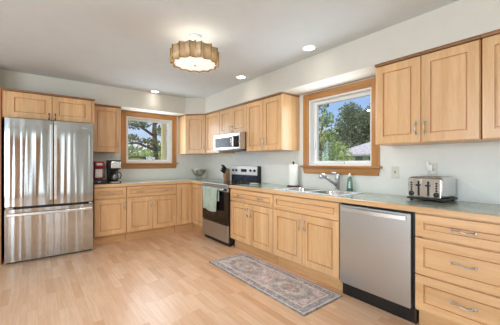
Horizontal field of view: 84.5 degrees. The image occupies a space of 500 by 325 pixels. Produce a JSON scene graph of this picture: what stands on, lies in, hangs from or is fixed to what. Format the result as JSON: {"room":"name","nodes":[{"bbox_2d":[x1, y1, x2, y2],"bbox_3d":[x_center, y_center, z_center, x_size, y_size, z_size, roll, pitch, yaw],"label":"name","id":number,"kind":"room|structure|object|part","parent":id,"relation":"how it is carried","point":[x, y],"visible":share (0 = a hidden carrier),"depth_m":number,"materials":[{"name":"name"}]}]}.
{"room":"kitchen","nodes":[
{"label":"kitchen","id":0,"kind":"room"},
{"bbox_2d":[93,110,204,180],"bbox_3d":[-3.523,0.009,3.981,6.400,2.470,0.160,0,0,-38],"label":"wall","id":1,"kind":"structure","parent":0,"point":[185,166],"depth_m":5.40,"materials":[{"name":"paint"}]},
{"bbox_2d":[93,104,120,152],"bbox_3d":[-2.388,-0.543,4.524,0.436,0.754,0.371,0,0,-38],"label":"upper cabinet","id":2,"kind":"object","parent":1,"relation":"attached to","point":[107,118],"visible":0.85,"depth_m":4.42,"materials":[{"name":"brown wood"}]},
{"bbox_3d":[-2.395,-0.908,4.533,0.436,0.024,0.349,0,0,-38],"label":"crown moulding","id":3,"kind":"part","parent":2,"relation":"part of","materials":[{"name":"brown wood"}]},
{"bbox_2d":[121,110,177,168],"bbox_3d":[-1.905,-0.402,5.207,1.082,1.028,0.200,0,0,-38],"label":"window","id":4,"kind":"structure","parent":1,"relation":"in","point":[126,116],"depth_m":5.16,"materials":[{"name":"brown wood"}]},
{"bbox_3d":[-2.237,-0.454,4.871,0.085,0.923,0.020,0,0,-38],"label":"casing","id":5,"kind":"part","parent":4,"relation":"part of","materials":[{"name":"brown wood"}]},
{"bbox_3d":[-1.940,-0.412,5.252,0.808,0.794,0.045,0,0,-38],"label":"sash","id":6,"kind":"part","parent":4,"relation":"part of","materials":[{"name":"white plastic"}]},
{"bbox_3d":[-1.868,-0.873,5.160,0.852,0.085,0.021,0,0,-38],"label":"casing","id":7,"kind":"part","parent":4,"relation":"part of","materials":[{"name":"brown wood"}]},
{"bbox_3d":[-1.859,0.020,5.148,1.082,0.025,0.050,0,0,-38],"label":"sill","id":8,"kind":"part","parent":4,"relation":"part of","materials":[{"name":"brown wood"}]},
{"bbox_3d":[-1.499,-0.454,5.448,0.085,0.923,0.020,0,0,-38],"label":"casing","id":9,"kind":"part","parent":4,"relation":"part of","materials":[{"name":"brown wood"}]},
{"bbox_2d":[0,229,421,324],"bbox_3d":[-0.703,1.319,0.372,6.800,0.150,9.400,0,0,-38],"label":"floor","id":10,"kind":"structure","parent":0,"point":[170,278],"depth_m":2.63,"materials":[{"name":"brown wood"}]},
{"bbox_2d":[0,87,94,263],"bbox_3d":[-2.861,0.161,3.939,1.036,2.166,0.711,0,0,-38],"label":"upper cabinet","id":11,"kind":"object","parent":10,"relation":"on","point":[14,103],"visible":0.96,"depth_m":3.61,"materials":[{"name":"brown wood"}]},
{"bbox_3d":[-3.272,0.161,3.640,0.020,2.166,0.675,0,0,-38],"label":"panel","id":12,"kind":"part","parent":11,"relation":"part of","materials":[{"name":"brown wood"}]},
{"bbox_3d":[-2.842,-0.729,3.560,0.455,0.326,0.022,0,0,-38],"label":"door","id":13,"kind":"part","parent":11,"relation":"part of","materials":[{"name":"brown wood"}]},
{"bbox_3d":[-2.859,-0.908,3.954,1.014,0.024,0.689,0,0,-38],"label":"crown moulding","id":14,"kind":"part","parent":11,"relation":"part of","materials":[{"name":"brown wood"}]},
{"bbox_3d":[-2.480,-0.729,3.842,0.455,0.326,0.022,0,0,-38],"label":"door","id":15,"kind":"part","parent":11,"relation":"part of","materials":[{"name":"brown wood"}]},
{"bbox_2d":[4,117,92,263],"bbox_3d":[-2.800,0.350,3.874,0.936,1.788,0.818,0,0,-38],"label":"refrigerator","id":16,"kind":"object","parent":10,"relation":"on","point":[48,165],"visible":1,"depth_m":3.56,"materials":[{"name":"silver metal"}]},
{"bbox_3d":[-2.783,0.000,3.479,0.476,1.088,0.071,0,0,-38],"label":"door","id":17,"kind":"part","parent":16,"relation":"part of","materials":[{"name":"silver metal"}]},
{"bbox_3d":[-2.602,0.897,3.621,0.936,0.642,0.071,0,0,-38],"label":"freezer drawer","id":18,"kind":"part","parent":16,"relation":"part of","materials":[{"name":"silver metal"}]},
{"bbox_3d":[-2.559,0.638,3.566,0.896,0.032,0.036,0,0,-38],"label":"handle","id":19,"kind":"part","parent":16,"relation":"part of","materials":[{"name":"silver metal"}]},
{"bbox_3d":[-2.594,-0.006,3.589,0.026,0.980,0.009,0,0,-38],"label":"pocket handle","id":20,"kind":"part","parent":16,"relation":"part of","materials":[{"name":"silver metal"}]},
{"bbox_3d":[-2.554,-0.006,3.620,0.026,0.980,0.009,0,0,-38],"label":"pocket handle","id":21,"kind":"part","parent":16,"relation":"part of","materials":[{"name":"silver metal"}]},
{"bbox_3d":[-2.411,0.000,3.770,0.452,1.088,0.071,0,0,-38],"label":"door","id":22,"kind":"part","parent":16,"relation":"part of","materials":[{"name":"silver metal"}]},
{"bbox_2d":[92,186,125,245],"bbox_3d":[-2.297,0.808,4.417,0.449,0.872,0.642,0,0,-38],"label":"base cabinet","id":23,"kind":"object","parent":10,"relation":"on","point":[109,203],"visible":0.98,"depth_m":4.19,"materials":[{"name":"brown wood"}]},
{"bbox_3d":[-2.128,0.466,4.200,0.441,0.168,0.022,0,0,-38],"label":"drawer","id":24,"kind":"part","parent":23,"relation":"part of","materials":[{"name":"brown wood"}]},
{"bbox_3d":[-2.128,0.831,4.200,0.441,0.542,0.022,0,0,-38],"label":"door","id":25,"kind":"part","parent":23,"relation":"part of","materials":[{"name":"brown wood"}]},
{"bbox_2d":[125,184,175,239],"bbox_3d":[-1.795,0.808,4.810,0.820,0.872,0.642,0,0,-38],"label":"base cabinet","id":26,"kind":"object","parent":10,"relation":"on","point":[150,209],"visible":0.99,"depth_m":4.57,"materials":[{"name":"brown wood"}]},
{"bbox_3d":[-1.786,0.831,4.467,0.404,0.542,0.022,0,0,-38],"label":"door","id":27,"kind":"part","parent":26,"relation":"part of","materials":[{"name":"brown wood"}]},
{"bbox_3d":[-1.625,0.466,4.593,0.812,0.168,0.022,0,0,-38],"label":"drawer","id":28,"kind":"part","parent":26,"relation":"part of","materials":[{"name":"brown wood"}]},
{"bbox_3d":[-1.465,0.831,4.719,0.404,0.542,0.022,0,0,-38],"label":"door","id":29,"kind":"part","parent":26,"relation":"part of","materials":[{"name":"brown wood"}]},
{"bbox_2d":[174,183,202,232],"bbox_3d":[-0.979,0.808,5.174,0.910,0.872,1.080,0,0,-38],"label":"base cabinet","id":30,"kind":"object","parent":10,"relation":"on","point":[188,195],"visible":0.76,"depth_m":4.93,"materials":[{"name":"brown wood"}]},
{"bbox_2d":[93,178,223,187],"bbox_3d":[-1.480,0.350,4.785,2.190,0.044,1.088,0,0,-38],"label":"countertop","id":31,"kind":"structure","parent":30,"relation":"on","point":[190,180],"depth_m":4.76,"materials":[{"name":"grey laminate"}]},
{"bbox_2d":[93,179,105,183],"bbox_3d":[-2.393,0.298,4.321,0.190,0.060,0.315,0,0,-38],"label":"storage box","id":32,"kind":"object","parent":31,"relation":"on","point":[103,181],"visible":0.65,"depth_m":4.21,"materials":[{"name":"black plastic"}]},
{"bbox_2d":[93,161,104,179],"bbox_3d":[-2.381,0.124,4.340,0.178,0.285,0.279,0,0,-38],"label":"pod coffee maker","id":33,"kind":"object","parent":32,"relation":"on","point":[98,166],"visible":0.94,"depth_m":4.26,"materials":[{"name":"red plastic"}]},
{"bbox_2d":[106,160,120,182],"bbox_3d":[-2.209,0.146,4.459,0.180,0.365,0.265,0,0,-38],"label":"drip coffee maker","id":34,"kind":"object","parent":31,"relation":"on","point":[111,165],"visible":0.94,"depth_m":4.39,"materials":[{"name":"black plastic"}]},
{"bbox_2d":[110,171,121,180],"bbox_3d":[-2.169,0.218,4.436,0.171,0.156,0.136,0,0,-38],"label":"carafe","id":35,"kind":"object","parent":34,"relation":"on","point":[114,176],"visible":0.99,"depth_m":4.38,"materials":[{"name":"clear glass"}]},
{"bbox_2d":[223,168,229,180],"bbox_3d":[-0.425,0.216,4.987,0.100,0.224,0.080,0,0,-38],"label":"knife block","id":36,"kind":"object","parent":31,"relation":"on","point":[226,176],"visible":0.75,"depth_m":4.96,"materials":[{"name":"brown wood"}]},
{"bbox_3d":[-1.178,0.742,4.943,0.280,0.720,0.022,0,0,-38],"label":"door","id":37,"kind":"part","parent":30,"relation":"part of","materials":[{"name":"brown wood"}]},
{"bbox_3d":[-0.906,0.742,4.845,0.022,0.720,0.462,0,0,-38],"label":"door","id":38,"kind":"part","parent":30,"relation":"part of","materials":[{"name":"brown wood"}]},
{"bbox_2d":[200,166,260,246],"bbox_3d":[-0.332,0.652,4.504,0.702,1.185,0.765,0,0,-38],"label":"range","id":39,"kind":"object","parent":10,"relation":"on","point":[216,225],"visible":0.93,"depth_m":4.33,"materials":[{"name":"silver metal"}]},
{"bbox_2d":[203,186,218,211],"bbox_3d":[-0.629,0.571,4.313,0.062,0.373,0.450,0,0,-38],"label":"dish towel","id":40,"kind":"object","parent":39,"relation":"hanging from","point":[210,194],"visible":0.99,"depth_m":4.28,"materials":[{"name":"green fabric"}]},
{"bbox_3d":[-0.552,0.684,4.332,0.030,0.485,0.765,0,0,-38],"label":"door glass","id":41,"kind":"part","parent":39,"relation":"part of","materials":[{"name":"black glass"}]},
{"bbox_3d":[-0.552,1.058,4.332,0.030,0.248,0.765,0,0,-38],"label":"storage drawer","id":42,"kind":"part","parent":39,"relation":"part of","materials":[{"name":"silver metal"}]},
{"bbox_3d":[-0.552,0.412,4.332,0.030,0.055,0.765,0,0,-38],"label":"oven door","id":43,"kind":"part","parent":39,"relation":"part of","materials":[{"name":"silver metal"}]},
{"bbox_3d":[-0.551,0.353,4.333,0.028,0.053,0.765,0,0,-38],"label":"rail","id":44,"kind":"part","parent":39,"relation":"part of","materials":[{"name":"silver metal"}]},
{"bbox_3d":[-0.517,1.214,4.360,0.040,0.060,0.745,0,0,-38],"label":"toe panel","id":45,"kind":"part","parent":39,"relation":"part of","materials":[{"name":"black plastic"}]},
{"bbox_2d":[207,180,255,184],"bbox_3d":[-0.328,0.331,4.508,0.580,0.017,0.765,0,0,-38],"label":"cooktop","id":46,"kind":"object","parent":39,"relation":"in","point":[230,182],"depth_m":4.44,"materials":[{"name":"black glass"}]},
{"bbox_3d":[-0.107,0.265,4.692,0.009,0.098,0.725,0,0,-38],"label":"panel","id":47,"kind":"part","parent":39,"relation":"part of","materials":[{"name":"black glass"}]},
{"bbox_3d":[-0.108,0.136,4.692,0.010,0.147,0.725,0,0,-38],"label":"control panel","id":48,"kind":"part","parent":39,"relation":"part of","materials":[{"name":"silver metal"}]},
{"bbox_2d":[230,188,277,263],"bbox_3d":[0.217,0.808,3.855,0.642,0.872,0.919,0,0,-38],"label":"base cabinet","id":49,"kind":"object","parent":10,"relation":"on","point":[251,212],"visible":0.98,"depth_m":3.63,"materials":[{"name":"brown wood"}]},
{"bbox_3d":[-0.141,0.831,3.866,0.022,0.542,0.454,0,0,-38],"label":"door","id":50,"kind":"part","parent":49,"relation":"part of","materials":[{"name":"brown wood"}]},
{"bbox_3d":[0.000,0.466,3.686,0.022,0.168,0.911,0,0,-38],"label":"drawer","id":51,"kind":"part","parent":49,"relation":"part of","materials":[{"name":"brown wood"}]},
{"bbox_3d":[0.141,0.831,3.506,0.022,0.542,0.454,0,0,-38],"label":"door","id":52,"kind":"part","parent":49,"relation":"part of","materials":[{"name":"brown wood"}]},
{"bbox_2d":[209,253,342,315],"bbox_3d":[0.174,1.239,2.997,0.545,0.008,1.545,0,0,-38],"label":"rug","id":53,"kind":"object","parent":10,"relation":"on","point":[303,296],"visible":1,"depth_m":2.81,"materials":[{"name":"fabric"}]},
{"bbox_2d":[273,194,342,290],"bbox_3d":[0.784,0.808,3.130,0.641,0.872,0.916,0,0,-38],"label":"base cabinet","id":54,"kind":"object","parent":10,"relation":"on","point":[306,231],"visible":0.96,"depth_m":2.89,"materials":[{"name":"brown wood"}]},
{"bbox_3d":[0.426,0.831,3.140,0.022,0.542,0.452,0,0,-38],"label":"door","id":55,"kind":"part","parent":54,"relation":"part of","materials":[{"name":"brown wood"}]},
{"bbox_3d":[0.567,0.466,2.961,0.022,0.168,0.908,0,0,-38],"label":"drawer","id":56,"kind":"part","parent":54,"relation":"part of","materials":[{"name":"brown wood"}]},
{"bbox_3d":[0.707,0.831,2.781,0.022,0.542,0.452,0,0,-38],"label":"door","id":57,"kind":"part","parent":54,"relation":"part of","materials":[{"name":"brown wood"}]},
{"bbox_2d":[340,203,416,323],"bbox_3d":[1.252,0.811,2.503,0.626,0.866,0.642,0,0,-38],"label":"dishwasher","id":58,"kind":"object","parent":10,"relation":"on","point":[377,244],"visible":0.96,"depth_m":2.29,"materials":[{"name":"silver metal"}]},
{"bbox_3d":[1.012,0.428,2.325,0.030,0.036,0.567,0,0,-38],"label":"handle","id":59,"kind":"part","parent":58,"relation":"part of","materials":[{"name":"silver metal"}]},
{"bbox_3d":[1.089,1.182,2.375,0.020,0.125,0.642,0,0,-38],"label":"toe panel","id":60,"kind":"part","parent":58,"relation":"part of","materials":[{"name":"black plastic"}]},
{"bbox_2d":[415,212,499,324],"bbox_3d":[1.652,0.808,2.019,0.642,0.872,0.600,0,0,-38],"label":"base cabinet","id":61,"kind":"object","parent":10,"relation":"on","point":[457,260],"visible":1,"depth_m":1.87,"materials":[{"name":"brown wood"}]},
{"bbox_3d":[1.435,0.468,1.850,0.022,0.168,0.592,0,0,-38],"label":"drawer","id":62,"kind":"part","parent":61,"relation":"part of","materials":[{"name":"brown wood"}]},
{"bbox_3d":[1.435,0.696,1.850,0.022,0.268,0.592,0,0,-38],"label":"drawer","id":63,"kind":"part","parent":61,"relation":"part of","materials":[{"name":"brown wood"}]},
{"bbox_3d":[1.435,0.967,1.850,0.022,0.254,0.592,0,0,-38],"label":"drawer","id":64,"kind":"part","parent":61,"relation":"part of","materials":[{"name":"brown wood"}]},
{"bbox_3d":[1.413,0.463,1.833,0.036,0.022,0.151,0,0,-38],"label":"handle","id":65,"kind":"part","parent":61,"relation":"part of","materials":[{"name":"silver metal"}]},
{"bbox_3d":[1.413,0.691,1.833,0.036,0.022,0.151,0,0,-38],"label":"handle","id":66,"kind":"part","parent":61,"relation":"part of","materials":[{"name":"silver metal"}]},
{"bbox_3d":[1.413,0.962,1.833,0.036,0.022,0.151,0,0,-38],"label":"handle","id":67,"kind":"part","parent":61,"relation":"part of","materials":[{"name":"silver metal"}]},
{"bbox_3d":[2.023,0.808,1.544,0.642,0.872,0.600,0,0,-38],"label":"base cabinet","id":68,"kind":"object","parent":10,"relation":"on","visible":0},
{"bbox_2d":[229,183,499,222],"bbox_3d":[1.081,0.350,2.770,0.637,0.043,3.702,0,0,-38],"label":"countertop","id":69,"kind":"structure","parent":68,"relation":"on","point":[488,212],"depth_m":2.26,"materials":[{"name":"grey laminate"}]},
{"bbox_2d":[276,187,364,195],"bbox_3d":[0.768,0.410,3.168,0.490,0.176,0.905,0,0,-38],"label":"sink","id":70,"kind":"object","parent":69,"relation":"in","point":[331,192],"visible":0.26,"depth_m":3.17,"materials":[{"name":"silver metal"}]},
{"bbox_3d":[0.630,0.412,3.320,0.370,0.173,0.365,0,0,-38],"label":"bowl","id":71,"kind":"part","parent":70,"relation":"part of","materials":[{"name":"silver metal"}]},
{"bbox_3d":[0.890,0.412,2.987,0.370,0.173,0.390,0,0,-38],"label":"bowl","id":72,"kind":"part","parent":70,"relation":"part of","materials":[{"name":"silver metal"}]},
{"bbox_2d":[319,172,340,190],"bbox_3d":[0.908,0.215,3.112,0.343,0.215,0.076,0,0,-38],"label":"faucet","id":73,"kind":"object","parent":69,"relation":"on","point":[336,183],"visible":1,"depth_m":3.17,"materials":[{"name":"silver metal"}]},
{"bbox_3d":[0.919,0.213,3.127,0.231,0.139,0.033,0,0,-34],"label":"spout","id":74,"kind":"part","parent":73,"relation":"part of","materials":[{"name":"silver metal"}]},
{"bbox_2d":[407,176,457,202],"bbox_3d":[1.580,0.225,2.399,0.312,0.206,0.285,0,0,-33],"label":"toaster","id":75,"kind":"object","parent":69,"relation":"on","point":[440,189],"visible":1,"depth_m":2.30,"materials":[{"name":"silver metal"}]},
{"bbox_3d":[1.471,0.216,2.328,0.009,0.157,0.261,0,0,-33],"label":"panel","id":76,"kind":"part","parent":75,"relation":"part of","materials":[{"name":"silver metal"}]},
{"bbox_3d":[0.587,0.157,3.715,0.170,0.342,0.170,0,0,-38],"label":"paper towel holder","id":77,"kind":"object","parent":69,"relation":"on","visible":0},
{"bbox_2d":[289,164,297,185],"bbox_3d":[0.587,0.166,3.715,0.125,0.280,0.125,0,0,-38],"label":"paper towel roll","id":78,"kind":"object","parent":77,"relation":"on","point":[293,168],"visible":0.99,"depth_m":3.66,"materials":[{"name":"white paper"}]},
{"bbox_2d":[0,0,458,97],"bbox_3d":[-0.703,-1.301,0.372,6.800,0.150,9.400,0,0,-38],"label":"ceiling","id":79,"kind":"structure","parent":0,"point":[126,44],"depth_m":2.62,"materials":[{"name":"paint"}]},
{"bbox_2d":[170,33,218,72],"bbox_3d":[-0.533,-1.079,2.669,0.469,0.294,0.458,0,0,-38],"label":"ceiling lamp","id":80,"kind":"object","parent":79,"relation":"attached to","point":[192,55],"visible":1,"depth_m":2.53,"materials":[{"name":"beige fabric"}]},
{"bbox_2d":[174,56,215,70],"bbox_3d":[-0.533,-0.955,2.669,0.439,0.026,0.428,0,0,-38],"label":"diffuser","id":81,"kind":"object","parent":80,"relation":"attached to","point":[188,63],"depth_m":2.62,"materials":[{"name":"white"}]},
{"bbox_2d":[235,75,246,78],"bbox_3d":[-0.129,-1.223,3.949,0.168,0.006,0.168,0,0,-38],"label":"recessed light","id":82,"kind":"object","parent":79,"relation":"in","point":[238,76],"visible":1,"depth_m":3.95,"materials":[{"name":"white plastic"}]},
{"bbox_2d":[0,0,499,115],"bbox_3d":[0.538,-1.074,1.342,3.250,0.304,9.000,0,0,-38],"label":"soffit","id":83,"kind":"structure","parent":79,"relation":"attached to","point":[353,61],"depth_m":3.11,"materials":[{"name":"paint"}]},
{"bbox_2d":[301,45,316,51],"bbox_3d":[0.632,-1.223,2.948,0.168,0.006,0.168,0,0,-38],"label":"recessed light","id":84,"kind":"object","parent":79,"relation":"in","point":[307,48],"visible":1,"depth_m":2.95,"materials":[{"name":"white plastic"}]},
{"bbox_2d":[205,76,499,203],"bbox_3d":[1.833,0.009,2.455,0.160,2.470,9.160,0,0,-38],"label":"wall","id":85,"kind":"structure","parent":0,"point":[475,167],"depth_m":2.74,"materials":[{"name":"paint"}]},
{"bbox_2d":[178,114,210,154],"bbox_3d":[-1.003,-0.543,5.451,0.610,0.754,0.618,0,0,-38],"label":"upper cabinet","id":86,"kind":"object","parent":85,"relation":"attached to","point":[192,127],"visible":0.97,"depth_m":5.23,"materials":[{"name":"brown wood"}]},
{"bbox_3d":[-1.003,-0.908,5.451,0.610,0.024,0.618,0,0,-38],"label":"crown moulding","id":87,"kind":"part","parent":86,"relation":"part of","materials":[{"name":"brown wood"}]},
{"bbox_3d":[-1.033,-0.531,5.228,0.393,0.722,0.022,0,0,7],"label":"door","id":88,"kind":"part","parent":86,"relation":"part of","materials":[{"name":"brown wood"}]},
{"bbox_2d":[205,110,234,153],"bbox_3d":[-0.565,-0.543,5.084,0.371,0.754,0.496,0,0,-38],"label":"upper cabinet","id":89,"kind":"object","parent":85,"relation":"attached to","point":[212,118],"visible":0.3,"depth_m":5.01,"materials":[{"name":"brown wood"}]},
{"bbox_3d":[-0.676,-0.531,4.997,0.022,0.722,0.480,0,0,-38],"label":"door","id":90,"kind":"part","parent":89,"relation":"part of","materials":[{"name":"brown wood"}]},
{"bbox_2d":[219,102,245,134],"bbox_3d":[-0.177,-0.692,4.588,0.371,0.456,0.776,0,0,-38],"label":"upper cabinet","id":91,"kind":"object","parent":85,"relation":"attached to","point":[232,118],"visible":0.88,"depth_m":4.46,"materials":[{"name":"brown wood"}]},
{"bbox_3d":[-0.406,-0.680,4.651,0.022,0.424,0.378,0,0,-38],"label":"door","id":92,"kind":"part","parent":91,"relation":"part of","materials":[{"name":"brown wood"}]},
{"bbox_2d":[214,132,245,151],"bbox_3d":[-0.224,-0.325,4.552,0.488,0.268,0.762,0,0,-38],"label":"microwave","id":93,"kind":"object","parent":91,"relation":"attached to","point":[232,142],"visible":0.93,"depth_m":4.34,"materials":[{"name":"silver metal"}]},
{"bbox_3d":[-0.429,-0.334,4.504,0.030,0.250,0.587,0,0,-38],"label":"door","id":94,"kind":"part","parent":93,"relation":"part of","materials":[{"name":"silver metal"}]},
{"bbox_3d":[-0.193,-0.334,4.202,0.030,0.250,0.172,0,0,-38],"label":"control panel","id":95,"kind":"part","parent":93,"relation":"part of","materials":[{"name":"black plastic"}]},
{"bbox_3d":[-0.169,-0.908,4.594,0.349,0.024,0.776,0,0,-38],"label":"crown moulding","id":96,"kind":"part","parent":91,"relation":"part of","materials":[{"name":"brown wood"}]},
{"bbox_3d":[-0.171,-0.680,4.351,0.022,0.424,0.378,0,0,-38],"label":"door","id":97,"kind":"part","parent":91,"relation":"part of","materials":[{"name":"brown wood"}]},
{"bbox_2d":[246,92,298,151],"bbox_3d":[0.297,-0.543,3.980,0.371,0.754,0.776,0,0,-38],"label":"upper cabinet","id":98,"kind":"object","parent":85,"relation":"attached to","point":[272,121],"visible":1,"depth_m":3.76,"materials":[{"name":"brown wood"}]},
{"bbox_3d":[0.069,-0.531,4.044,0.022,0.722,0.378,0,0,-38],"label":"door","id":99,"kind":"part","parent":98,"relation":"part of","materials":[{"name":"brown wood"}]},
{"bbox_3d":[0.306,-0.908,3.987,0.349,0.024,0.776,0,0,-38],"label":"crown moulding","id":100,"kind":"part","parent":98,"relation":"part of","materials":[{"name":"brown wood"}]},
{"bbox_3d":[0.304,-0.531,3.743,0.022,0.722,0.378,0,0,-38],"label":"door","id":101,"kind":"part","parent":98,"relation":"part of","materials":[{"name":"brown wood"}]},
{"bbox_2d":[300,77,382,175],"bbox_3d":[1.093,-0.382,3.352,0.200,1.050,1.102,0,0,-38],"label":"window","id":102,"kind":"structure","parent":85,"relation":"in","point":[311,162],"depth_m":3.35,"materials":[{"name":"brown wood"}]},
{"bbox_3d":[0.751,-0.434,3.692,0.020,0.945,0.085,0,0,-38],"label":"casing","id":103,"kind":"part","parent":102,"relation":"part of","materials":[{"name":"brown wood"}]},
{"bbox_3d":[1.046,-0.864,3.315,0.021,0.085,0.872,0,0,-38],"label":"casing","id":104,"kind":"part","parent":102,"relation":"part of","materials":[{"name":"brown wood"}]},
{"bbox_3d":[1.034,0.051,3.306,0.050,0.025,1.102,0,0,-38],"label":"sill","id":105,"kind":"part","parent":102,"relation":"part of","materials":[{"name":"brown wood"}]},
{"bbox_3d":[1.139,-0.392,3.387,0.045,0.816,0.828,0,0,-38],"label":"sash","id":106,"kind":"part","parent":102,"relation":"part of","materials":[{"name":"white plastic"}]},
{"bbox_3d":[1.341,-0.434,2.938,0.020,0.945,0.085,0,0,-38],"label":"casing","id":107,"kind":"part","parent":102,"relation":"part of","materials":[{"name":"brown wood"}]},
{"bbox_2d":[391,166,398,177],"bbox_3d":[1.468,0.097,2.784,0.010,0.120,0.076,0,0,-38],"label":"outlet","id":108,"kind":"object","parent":85,"relation":"attached to","point":[394,169],"visible":1,"depth_m":2.78,"materials":[{"name":"beige plastic"}]},
{"bbox_2d":[428,163,436,175],"bbox_3d":[1.672,0.064,2.522,0.010,0.120,0.076,0,0,-38],"label":"outlet","id":109,"kind":"object","parent":85,"relation":"attached to","point":[430,173],"visible":0.62,"depth_m":2.51,"materials":[{"name":"beige plastic"}]},
{"bbox_2d":[426,161,433,170],"bbox_3d":[1.642,0.033,2.515,0.045,0.092,0.053,0,0,-38],"label":"plug","id":110,"kind":"object","parent":109,"relation":"attached to","point":[428,167],"visible":1,"depth_m":2.50,"materials":[{"name":"white plastic"}]},
{"bbox_2d":[374,35,491,145],"bbox_3d":[1.542,-0.543,2.388,0.371,0.754,0.786,0,0,-38],"label":"upper cabinet","id":111,"kind":"object","parent":85,"relation":"attached to","point":[431,96],"visible":0.98,"depth_m":2.23,"materials":[{"name":"brown wood"}]},
{"bbox_3d":[1.312,-0.531,2.454,0.022,0.722,0.383,0,0,-38],"label":"door","id":112,"kind":"part","parent":111,"relation":"part of","materials":[{"name":"brown wood"}]},
{"bbox_3d":[1.550,-0.908,2.394,0.349,0.024,0.786,0,0,-38],"label":"crown moulding","id":113,"kind":"part","parent":111,"relation":"part of","materials":[{"name":"brown wood"}]},
{"bbox_3d":[1.550,-0.531,2.149,0.022,0.722,0.383,0,0,-38],"label":"door","id":114,"kind":"part","parent":111,"relation":"part of","materials":[{"name":"brown wood"}]},
{"bbox_2d":[480,29,499,141],"bbox_3d":[2.022,-0.543,1.773,0.371,0.754,0.776,0,0,-38],"label":"upper cabinet","id":115,"kind":"object","parent":85,"relation":"attached to","point":[490,41],"visible":1,"depth_m":1.94,"materials":[{"name":"brown wood"}]},
{"bbox_3d":[2.031,-0.908,1.780,0.349,0.024,0.776,0,0,-38],"label":"crown moulding","id":116,"kind":"part","parent":115,"relation":"part of","materials":[{"name":"brown wood"}]},
{"label":"outside","id":117,"kind":"structure","parent":0,"visible":0},
{"bbox_3d":[4.708,2.494,23.004,90.000,0.100,100.000,0,0,-38],"label":"ground","id":118,"kind":"structure","parent":117,"visible":0},
{"bbox_2d":[128,121,166,159],"bbox_3d":[-4.502,-0.355,12.252,2.815,5.607,0.890,0,0,-38],"label":"tree","id":119,"kind":"object","parent":118,"relation":"on","point":[155,130],"visible":0.38,"depth_m":12.14,"materials":[{"name":"green plant"}]},
{"bbox_2d":[128,141,166,159],"bbox_3d":[-8.527,0.290,21.560,8.843,4.329,2.934,0,0,-38],"label":"tree","id":120,"kind":"object","parent":118,"relation":"on","point":[131,147],"visible":0.02,"depth_m":21.30,"materials":[{"name":"green plant"}]},
{"bbox_2d":[129,150,166,159],"bbox_3d":[-5.581,1.037,13.918,4.205,3.466,2.124,0,0,-38],"label":"bush","id":121,"kind":"object","parent":118,"relation":"on","point":[148,153],"visible":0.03,"depth_m":14.18,"materials":[{"name":"green plant"}]},
{"bbox_2d":[161,123,165,159],"bbox_3d":[-2.955,0.144,9.425,0.140,4.600,0.140,0,0,-38],"label":"porch post","id":122,"kind":"object","parent":118,"relation":"on","point":[163,126],"visible":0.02,"depth_m":9.37,"materials":[{"name":"beige wood"}]},
{"bbox_2d":[319,104,337,160],"bbox_3d":[3.735,-0.622,14.477,1.605,6.138,1.705,0,0,-38],"label":"tree","id":123,"kind":"object","parent":118,"relation":"on","point":[323,122],"visible":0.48,"depth_m":14.34,"materials":[{"name":"green plant"}]},
{"bbox_2d":[322,136,352,160],"bbox_3d":[4.909,0.453,17.176,2.076,4.418,3.394,0,0,-38],"label":"bush","id":124,"kind":"object","parent":118,"relation":"on","point":[334,153],"visible":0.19,"depth_m":16.54,"materials":[{"name":"green plant"}]},
{"bbox_2d":[329,101,369,150],"bbox_3d":[11.979,-2.055,28.219,4.473,9.016,8.739,0,0,-35],"label":"tree","id":125,"kind":"object","parent":118,"relation":"on","point":[356,132],"visible":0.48,"depth_m":28.52,"materials":[{"name":"green plant"}]},
{"bbox_2d":[339,142,369,160],"bbox_3d":[11.512,0.074,18.359,5.800,3.900,10.500,0,0,-38],"label":"house","id":126,"kind":"structure","parent":118,"relation":"on","point":[361,152],"depth_m":19.32,"materials":[{"name":"white"}]}
]}

